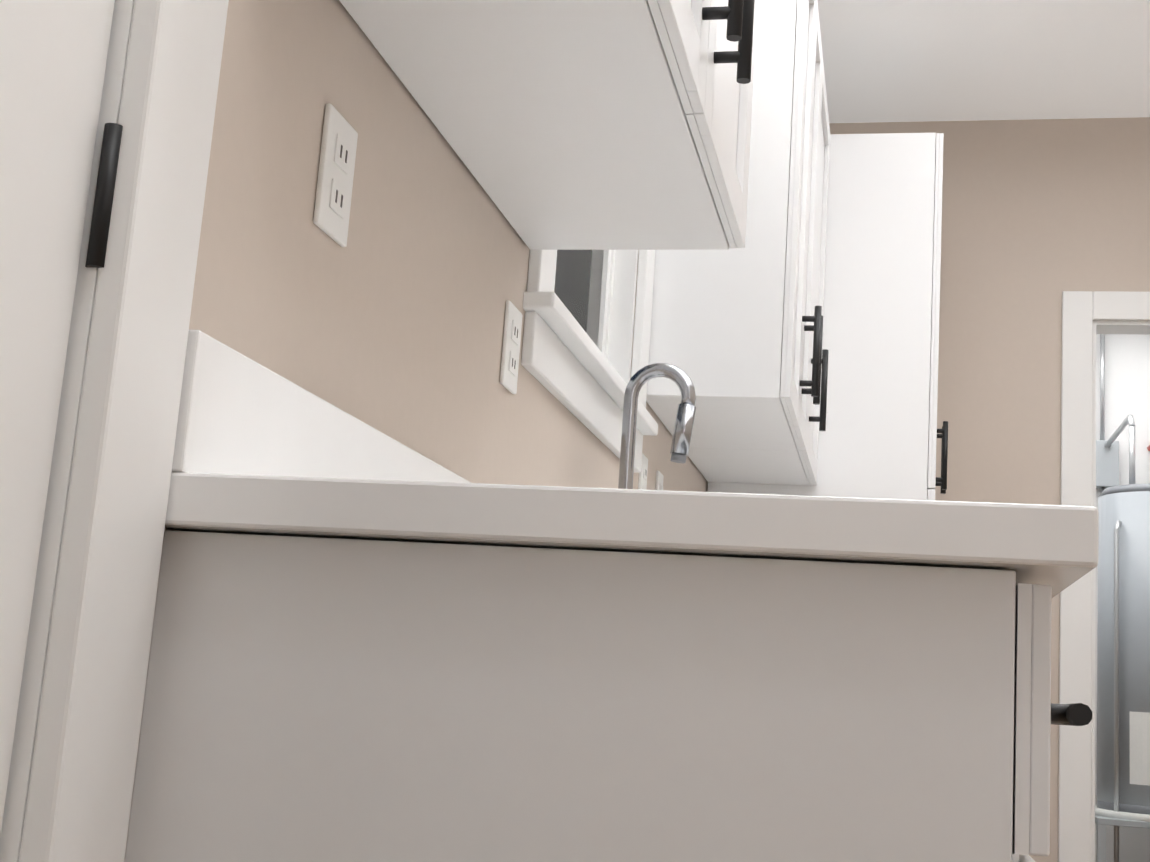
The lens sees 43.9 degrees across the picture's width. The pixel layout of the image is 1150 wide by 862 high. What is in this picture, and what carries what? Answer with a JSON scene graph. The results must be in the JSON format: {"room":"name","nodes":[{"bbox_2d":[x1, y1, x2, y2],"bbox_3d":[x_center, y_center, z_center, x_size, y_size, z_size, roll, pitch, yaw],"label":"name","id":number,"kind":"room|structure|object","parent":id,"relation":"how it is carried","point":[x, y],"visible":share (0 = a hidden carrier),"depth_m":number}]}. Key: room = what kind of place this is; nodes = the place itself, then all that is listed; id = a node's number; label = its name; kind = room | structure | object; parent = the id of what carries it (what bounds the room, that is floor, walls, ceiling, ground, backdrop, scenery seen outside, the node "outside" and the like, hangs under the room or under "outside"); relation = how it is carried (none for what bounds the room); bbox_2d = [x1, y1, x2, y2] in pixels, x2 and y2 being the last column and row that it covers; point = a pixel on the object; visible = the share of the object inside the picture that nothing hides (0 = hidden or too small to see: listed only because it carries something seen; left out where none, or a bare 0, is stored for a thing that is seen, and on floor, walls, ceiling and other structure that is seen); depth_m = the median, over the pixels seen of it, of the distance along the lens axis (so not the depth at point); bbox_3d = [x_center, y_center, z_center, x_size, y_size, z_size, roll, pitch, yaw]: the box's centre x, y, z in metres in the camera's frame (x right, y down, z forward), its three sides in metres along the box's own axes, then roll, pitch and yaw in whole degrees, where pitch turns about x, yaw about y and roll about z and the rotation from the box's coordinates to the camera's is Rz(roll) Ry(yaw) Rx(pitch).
{"room":"kitchen","nodes":[
{"label":"kitchen","id":0,"kind":"room"},
{"bbox_2d":[124,0,707,859],"bbox_3d":[0.058,-0.083,2.970,0.150,2.800,8.700,2,-11,13],"label":"wall","id":1,"kind":"structure","parent":0,"point":[388,318],"depth_m":1.44},
{"bbox_2d":[0,0,122,835],"bbox_3d":[-0.421,-0.202,0.526,0.103,2.040,0.909,2,-11,13],"label":"exterior door","id":2,"kind":"structure","parent":1,"relation":"in","point":[53,57],"depth_m":0.90},
{"bbox_2d":[0,0,228,861],"bbox_3d":[-0.487,-0.242,0.542,0.200,2.171,1.096,2,-11,13],"label":"door frame","id":3,"kind":"structure","parent":1,"relation":"attached to","point":[69,792],"depth_m":0.95},
{"bbox_2d":[172,330,461,477],"bbox_3d":[0.265,0.388,2.431,0.506,0.329,3.079,2,-11,13],"label":"backsplash","id":4,"kind":"structure","parent":1,"relation":"attached to","point":[236,413],"depth_m":1.14},
{"bbox_2d":[313,103,357,246],"bbox_3d":[-0.222,-0.238,1.336,0.008,0.116,0.072,2,-11,13],"label":"electrical outlet","id":5,"kind":"object","parent":1,"relation":"attached to","point":[335,178],"visible":1,"depth_m":1.32},
{"bbox_2d":[500,300,522,393],"bbox_3d":[-0.086,-0.114,1.959,0.008,0.116,0.072,2,-11,13],"label":"electrical outlet","id":6,"kind":"object","parent":1,"relation":"attached to","point":[511,348],"visible":0.98,"depth_m":1.95},
{"bbox_2d":[339,0,770,263],"bbox_3d":[0.024,-0.856,1.651,0.307,1.044,0.930,2,-11,13],"label":"upper cabinet","id":7,"kind":"object","parent":1,"relation":"attached to","point":[688,141],"depth_m":1.58},
{"bbox_2d":[521,250,657,472],"bbox_3d":[0.009,-0.531,2.579,0.190,1.072,0.960,2,-11,13],"label":"kitchen window","id":8,"kind":"structure","parent":1,"relation":"in","point":[580,307],"depth_m":2.59},
{"bbox_2d":[638,453,647,489],"bbox_3d":[0.144,0.110,3.016,0.008,0.116,0.072,2,-11,13],"label":"electrical outlet","id":9,"kind":"object","parent":1,"relation":"attached to","point":[642,484],"visible":0.58,"depth_m":3.00},
{"bbox_2d":[655,470,663,489],"bbox_3d":[0.192,0.152,3.227,0.010,0.116,0.072,2,-11,13],"label":"switch","id":10,"kind":"object","parent":1,"relation":"attached to","point":[659,480],"visible":0.33,"depth_m":3.21},
{"bbox_2d":[646,0,826,463],"bbox_3d":[0.392,-0.520,3.337,0.307,1.044,0.667,2,-11,13],"label":"upper cabinet","id":11,"kind":"object","parent":1,"relation":"attached to","point":[745,336],"depth_m":2.99},
{"bbox_2d":[692,105,829,485],"bbox_3d":[0.501,-0.421,3.833,0.307,1.044,0.604,2,-11,13],"label":"upper cabinet","id":12,"kind":"object","parent":1,"relation":"attached to","point":[779,472],"depth_m":3.84},
{"bbox_2d":[817,0,1149,122],"bbox_3d":[1.225,-1.475,2.992,2.340,0.100,8.700,2,-11,13],"label":"ceiling","id":13,"kind":"structure","parent":0,"point":[923,60],"depth_m":4.43},
{"bbox_2d":[829,117,1149,861],"bbox_3d":[1.543,0.328,4.638,2.040,2.800,0.120,2,-11,13],"label":"wall","id":14,"kind":"structure","parent":0,"point":[1039,216],"depth_m":4.74},
{"bbox_2d":[1058,291,1149,861],"bbox_3d":[2.032,0.642,4.469,0.992,2.190,0.160,2,-11,13],"label":"door frame","id":15,"kind":"structure","parent":14,"relation":"attached to","point":[1087,316],"depth_m":4.56},
{"bbox_2d":[1095,334,1149,861],"bbox_3d":[2.022,0.765,6.830,2.040,2.800,0.150,2,-11,13],"label":"wall","id":16,"kind":"structure","parent":0,"point":[1127,374],"depth_m":6.79},
{"bbox_3d":[1.028,1.351,2.472,2.340,0.060,8.700,2,-11,13],"label":"floor","id":17,"kind":"structure","parent":0,"visible":0},
{"bbox_2d":[124,530,1079,861],"bbox_3d":[0.027,0.560,1.143,0.614,0.874,0.531,2,-11,13],"label":"base cabinet","id":18,"kind":"object","parent":17,"relation":"on","point":[370,644],"depth_m":0.95},
{"bbox_2d":[165,466,1098,577],"bbox_3d":[0.129,0.164,1.490,0.640,0.038,1.132,2,-11,13],"label":"countertop","id":19,"kind":"structure","parent":18,"relation":"on","point":[314,503],"depth_m":0.94},
{"bbox_2d":[707,133,947,499],"bbox_3d":[0.774,0.400,4.326,0.671,2.440,0.766,2,-11,13],"label":"pantry cabinet","id":20,"kind":"object","parent":17,"relation":"on","point":[879,436],"visible":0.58,"depth_m":4.05},
{"bbox_2d":[1095,334,1149,861],"bbox_3d":[2.462,0.668,6.129,0.570,2.798,1.043,2,-11,13],"label":"water heater","id":21,"kind":"object","parent":17,"relation":"on","point":[1123,711],"visible":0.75,"depth_m":5.73}
]}

